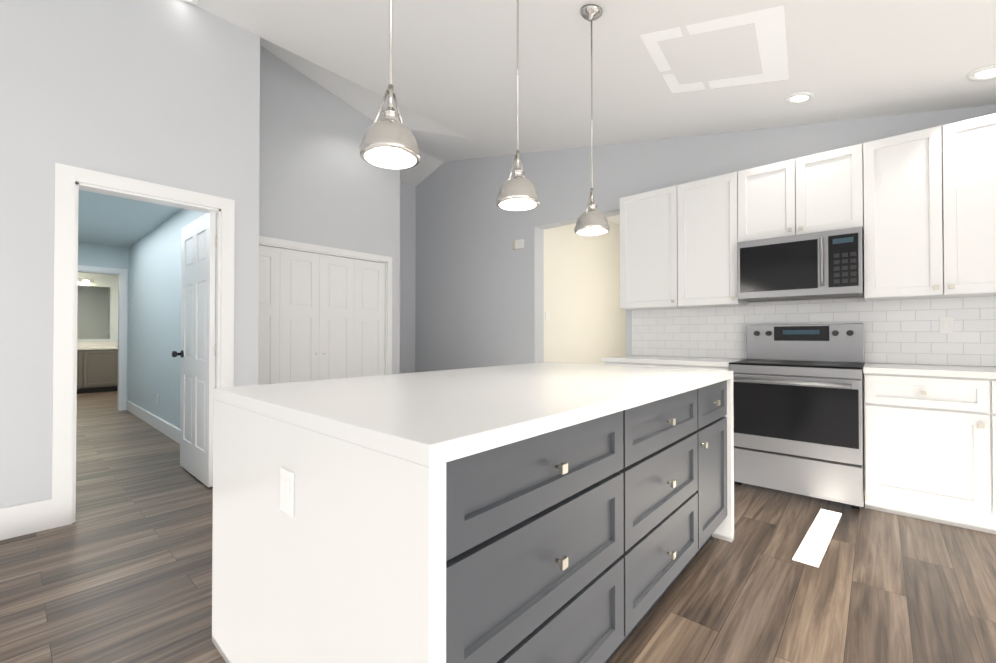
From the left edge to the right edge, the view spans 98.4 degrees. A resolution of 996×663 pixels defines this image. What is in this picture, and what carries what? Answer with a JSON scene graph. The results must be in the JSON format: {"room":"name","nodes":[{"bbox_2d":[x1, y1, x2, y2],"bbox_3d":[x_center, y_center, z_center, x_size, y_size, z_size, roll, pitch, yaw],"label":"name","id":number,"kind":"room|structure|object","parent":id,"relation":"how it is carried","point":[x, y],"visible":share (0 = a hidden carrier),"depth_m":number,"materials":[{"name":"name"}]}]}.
{"room":"kitchen","nodes":[
{"label":"kitchen","id":0,"kind":"room"},
{"bbox_2d":[77,272,117,346],"bbox_3d":[-8.701,-0.105,8.375,0.120,2.600,2.370,0,-1,41],"label":"wall","id":1,"kind":"structure","parent":0,"point":[106,280],"depth_m":8.97,"materials":[{"name":"paint"}]},
{"bbox_2d":[78,278,93,284],"bbox_3d":[-8.509,-1.000,8.408,0.130,0.130,0.900,0,-1,41],"label":"sconce","id":2,"kind":"object","parent":1,"relation":"attached to","point":[85,281],"visible":0.38,"depth_m":8.63,"materials":[{"name":"white glass"}]},
{"bbox_2d":[77,285,109,338],"bbox_3d":[-8.555,-0.389,8.443,0.008,1.070,1.400,0,-1,41],"label":"bathroom mirror","id":3,"kind":"object","parent":1,"relation":"attached to","point":[93,313],"visible":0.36,"depth_m":8.78,"materials":[{"name":"clear glass"}]},
{"bbox_2d":[77,342,116,345],"bbox_3d":[-8.551,0.266,8.433,0.020,0.100,1.640,0,-1,41],"label":"countertop","id":4,"kind":"structure","parent":1,"relation":"attached to","point":[78,343],"depth_m":8.81,"materials":[{"name":"white stone"}]},
{"bbox_2d":[78,242,128,409],"bbox_3d":[-6.010,-0.127,6.059,0.120,2.600,1.420,0,-1,41],"label":"wall","id":5,"kind":"structure","parent":0,"point":[98,255],"depth_m":6.30,"materials":[{"name":"paint"}]},
{"bbox_2d":[78,265,127,410],"bbox_3d":[-5.910,0.119,6.156,0.138,2.110,0.900,0,-1,41],"label":"door frame","id":6,"kind":"structure","parent":5,"relation":"attached to","point":[122,339],"depth_m":6.41,"materials":[{"name":"white wood"}]},
{"bbox_2d":[0,0,259,507],"bbox_3d":[-3.446,-1.043,1.643,0.120,4.350,4.660,0,-1,41],"label":"wall","id":7,"kind":"structure","parent":0,"point":[164,92],"depth_m":2.65,"materials":[{"name":"paint"}]},
{"bbox_2d":[0,498,51,539],"bbox_3d":[-3.761,1.042,1.165,0.015,0.170,3.556,0,-1,41],"label":"baseboard","id":8,"kind":"structure","parent":7,"relation":"attached to","point":[24,519],"depth_m":2.41,"materials":[{"name":"white wood"}]},
{"bbox_2d":[52,162,234,527],"bbox_3d":[-2.329,0.081,2.898,0.156,2.125,0.934,0,-1,41],"label":"door frame","id":9,"kind":"structure","parent":7,"relation":"attached to","point":[71,182],"depth_m":2.57,"materials":[{"name":"white wood"}]},
{"bbox_2d":[172,211,216,486],"bbox_3d":[-2.388,0.126,3.411,0.812,2.020,0.187,0,-1,41],"label":"hall door","id":10,"kind":"structure","parent":7,"relation":"in","point":[197,353],"depth_m":3.33,"materials":[{"name":"white wood"}]},
{"bbox_2d":[78,190,181,247],"bbox_3d":[-4.270,-1.312,4.468,4.850,0.060,1.320,0,-1,41],"label":"ceiling","id":11,"kind":"structure","parent":0,"point":[104,219],"depth_m":4.87,"materials":[{"name":"paint"}]},
{"bbox_2d":[128,209,204,428],"bbox_3d":[-3.755,-1.012,4.957,4.730,4.350,0.100,0,-1,41],"label":"wall","id":12,"kind":"structure","parent":0,"point":[154,365],"depth_m":5.20,"materials":[{"name":"paint"}]},
{"bbox_2d":[127,401,179,443],"bbox_3d":[-3.793,1.092,4.895,4.730,0.140,0.015,0,-1,41],"label":"baseboard","id":13,"kind":"structure","parent":12,"relation":"attached to","point":[164,427],"depth_m":5.12,"materials":[{"name":"white wood"}]},
{"bbox_2d":[259,46,399,373],"bbox_3d":[-1.879,-1.015,4.628,0.120,4.350,1.890,0,-1,41],"label":"wall","id":14,"kind":"structure","parent":0,"point":[322,182],"depth_m":4.54,"materials":[{"name":"paint"}]},
{"bbox_2d":[258,245,384,384],"bbox_3d":[-1.885,0.163,4.543,0.070,1.968,1.604,0,-1,41],"label":"closet doors","id":15,"kind":"structure","parent":14,"relation":"in","point":[321,316],"depth_m":4.54,"materials":[{"name":"white wood"}]},
{"bbox_2d":[259,236,391,374],"bbox_3d":[-1.911,0.128,4.566,0.138,2.062,1.764,0,-1,41],"label":"trim","id":16,"kind":"structure","parent":14,"relation":"attached to","point":[297,246],"depth_m":4.97,"materials":[{"name":"white wood"}]},
{"bbox_2d":[260,37,502,185],"bbox_3d":[-1.700,-2.495,5.244,2.250,0.621,3.230,0,-1,41],"label":"ceiling","id":17,"kind":"structure","parent":0,"point":[438,144],"depth_m":4.96,"materials":[{"name":"white paint"}]},
{"bbox_2d":[400,182,415,373],"bbox_3d":[-1.693,-0.998,6.425,0.120,4.350,1.050,0,-1,41],"label":"wall","id":18,"kind":"structure","parent":0,"point":[407,263],"depth_m":6.67,"materials":[{"name":"paint"}]},
{"bbox_2d":[0,391,995,662],"bbox_3d":[-2.033,1.212,4.870,15.000,0.100,11.800,0,-1,41],"label":"floor","id":19,"kind":"structure","parent":0,"point":[118,569],"depth_m":1.95,"materials":[{"name":"brown wood"}]},
{"bbox_2d":[77,350,117,393],"bbox_3d":[-8.345,0.774,8.247,0.568,0.840,1.600,0,-1,41],"label":"bathroom vanity","id":20,"kind":"object","parent":19,"relation":"on","point":[97,366],"depth_m":8.42,"materials":[{"name":"grey wood"}]},
{"bbox_2d":[77,346,117,349],"bbox_3d":[-8.341,0.334,8.247,0.580,0.040,1.640,0,-1,41],"label":"countertop","id":21,"kind":"structure","parent":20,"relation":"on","point":[78,347],"depth_m":8.51,"materials":[{"name":"white stone"}]},
{"bbox_2d":[212,362,733,662],"bbox_3d":[0.128,0.674,1.965,1.241,0.922,2.138,0,-1,41],"label":"kitchen island","id":22,"kind":"object","parent":19,"relation":"on","point":[550,512],"visible":1,"depth_m":1.14,"materials":[{"name":"white stone"}]},
{"bbox_2d":[280,467,293,516],"bbox_3d":[-0.564,0.427,1.145,0.077,0.115,0.008,0,-1,41],"label":"outlet","id":23,"kind":"object","parent":22,"relation":"attached to","point":[286,491],"visible":1,"depth_m":1.14,"materials":[{"name":"white plastic"}]},
{"bbox_2d":[605,363,728,370],"bbox_3d":[1.562,0.713,3.813,1.035,0.880,0.628,0,-1,41],"label":"base cabinet","id":24,"kind":"object","parent":19,"relation":"on","point":[666,365],"depth_m":3.58,"materials":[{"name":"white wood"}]},
{"bbox_2d":[602,355,745,366],"bbox_3d":[1.553,0.255,3.813,1.047,0.036,0.648,0,-1,41],"label":"countertop","id":25,"kind":"structure","parent":24,"relation":"on","point":[674,361],"depth_m":3.62,"materials":[{"name":"white stone"}]},
{"bbox_2d":[729,323,864,508],"bbox_3d":[2.194,0.544,3.166,0.758,1.205,0.698,0,-1,41],"label":"range","id":26,"kind":"object","parent":19,"relation":"on","point":[798,397],"visible":0.92,"depth_m":2.98,"materials":[{"name":"silver metal"}]},
{"bbox_2d":[864,375,995,533],"bbox_3d":[2.928,0.701,2.607,1.070,0.880,0.628,0,-1,41],"label":"base cabinet","id":27,"kind":"object","parent":19,"relation":"on","point":[929,442],"depth_m":2.54,"materials":[{"name":"white wood"}]},
{"bbox_2d":[863,363,995,378],"bbox_3d":[3.463,0.239,2.126,2.517,0.036,0.648,0,-1,41],"label":"countertop","id":28,"kind":"structure","parent":27,"relation":"on","point":[947,371],"depth_m":2.60,"materials":[{"name":"white stone"}]},
{"bbox_2d":[544,221,625,364],"bbox_3d":[1.694,-0.420,6.737,0.120,3.200,3.530,0,-1,41],"label":"wall","id":29,"kind":"structure","parent":0,"point":[585,323],"depth_m":6.04,"materials":[{"name":"beige paint"}]},
{"bbox_2d":[545,312,548,320],"bbox_3d":[0.621,-0.185,5.424,0.008,0.115,0.075,0,-1,41],"label":"light switch","id":30,"kind":"object","parent":29,"relation":"attached to","point":[546,316],"visible":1,"depth_m":5.41,"materials":[{"name":"white plastic"}]},
{"bbox_2d":[193,0,995,154],"bbox_3d":[-0.056,-1.823,0.664,6.271,1.010,7.910,0,-1,41],"label":"ceiling","id":31,"kind":"structure","parent":0,"point":[663,69],"depth_m":2.91,"materials":[{"name":"white paint"}]},
{"bbox_2d":[182,0,199,3],"bbox_3d":[-2.136,-2.285,2.921,0.181,0.045,0.184,0,-1,41],"label":"recessed light","id":32,"kind":"object","parent":31,"relation":"in","point":[193,1],"visible":0.98,"depth_m":2.98,"materials":[{"name":"white"}]},
{"bbox_2d":[359,0,420,169],"bbox_3d":[-0.358,-1.213,1.441,0.198,1.278,0.198,0,-1,41],"label":"pendant light","id":33,"kind":"object","parent":31,"relation":"hanging from","point":[389,141],"visible":1,"depth_m":1.40,"materials":[{"name":"silver metal"}]},
{"bbox_2d":[496,0,539,210],"bbox_3d":[0.089,-1.209,1.948,0.198,1.278,0.198,0,-1,41],"label":"pendant light","id":34,"kind":"object","parent":31,"relation":"hanging from","point":[517,191],"visible":1,"depth_m":1.90,"materials":[{"name":"silver metal"}]},
{"bbox_2d":[574,4,609,235],"bbox_3d":[0.534,-1.204,2.452,0.198,1.278,0.198,0,-1,41],"label":"pendant light","id":35,"kind":"object","parent":31,"relation":"hanging from","point":[591,220],"visible":0.98,"depth_m":2.42,"materials":[{"name":"silver metal"}]},
{"bbox_2d":[784,92,814,104],"bbox_3d":[2.148,-1.661,3.066,0.181,0.045,0.184,0,-1,41],"label":"recessed light","id":36,"kind":"object","parent":31,"relation":"in","point":[800,98],"visible":0.98,"depth_m":3.06,"materials":[{"name":"white"}]},
{"bbox_2d":[966,65,995,81],"bbox_3d":[2.827,-1.487,2.477,0.181,0.045,0.184,0,-1,41],"label":"recessed light","id":37,"kind":"object","parent":31,"relation":"in","point":[986,73],"visible":0.96,"depth_m":2.49,"materials":[{"name":"white"}]},
{"bbox_2d":[606,215,619,224],"bbox_3d":[2.178,-1.749,6.322,1.413,0.050,3.530,0,-1,41],"label":"ceiling","id":38,"kind":"structure","parent":0,"point":[615,219],"depth_m":6.61,"materials":[{"name":"white paint"}]},
{"bbox_2d":[415,105,995,371],"bbox_3d":[1.656,-1.018,4.295,8.520,4.350,0.190,0,-1,41],"label":"wall","id":39,"kind":"structure","parent":0,"point":[479,290],"depth_m":5.35,"materials":[{"name":"paint"}]},
{"bbox_2d":[513,239,523,248],"bbox_3d":[0.252,-1.088,5.383,0.165,0.110,0.033,0,-1,41],"label":"door chime","id":40,"kind":"object","parent":39,"relation":"attached to","point":[518,244],"visible":0.98,"depth_m":5.36,"materials":[{"name":"white plastic"}]},
{"bbox_2d":[620,185,679,309],"bbox_3d":[1.485,-0.751,4.082,0.540,1.068,0.348,0,-1,41],"label":"upper cabinet","id":41,"kind":"object","parent":39,"relation":"attached to","point":[649,221],"depth_m":3.94,"materials":[{"name":"white wood"}]},
{"bbox_2d":[680,171,747,308],"bbox_3d":[1.865,-0.754,3.746,0.474,1.068,0.348,0,-1,41],"label":"upper cabinet","id":42,"kind":"object","parent":39,"relation":"attached to","point":[709,207],"depth_m":3.61,"materials":[{"name":"white wood"}]},
{"bbox_2d":[740,143,867,241],"bbox_3d":[2.332,-1.003,3.336,0.768,0.578,0.348,0,-1,41],"label":"upper cabinet","id":43,"kind":"object","parent":39,"relation":"attached to","point":[824,191],"depth_m":3.17,"materials":[{"name":"white wood"}]},
{"bbox_2d":[737,226,863,301],"bbox_3d":[2.296,-0.484,3.292,0.758,0.452,0.454,0,-1,41],"label":"microwave","id":44,"kind":"object","parent":43,"relation":"attached to","point":[823,265],"visible":1,"depth_m":3.14,"materials":[{"name":"silver metal"}]},
{"bbox_2d":[632,296,995,365],"bbox_3d":[2.995,-0.014,2.969,4.330,0.483,0.010,0,-1,41],"label":"backsplash","id":45,"kind":"structure","parent":39,"relation":"attached to","point":[906,331],"depth_m":3.20,"materials":[{"name":"tile"}]},
{"bbox_2d":[939,316,953,333],"bbox_3d":[3.042,-0.044,2.916,0.070,0.115,0.008,0,-1,41],"label":"outlet","id":46,"kind":"object","parent":45,"relation":"attached to","point":[946,325],"visible":1,"depth_m":2.91,"materials":[{"name":"white plastic"}]},
{"bbox_2d":[863,113,995,300],"bbox_3d":[2.905,-0.763,2.828,0.758,1.068,0.348,0,-1,41],"label":"upper cabinet","id":47,"kind":"object","parent":39,"relation":"attached to","point":[919,206],"depth_m":2.73,"materials":[{"name":"white wood"}]}
]}

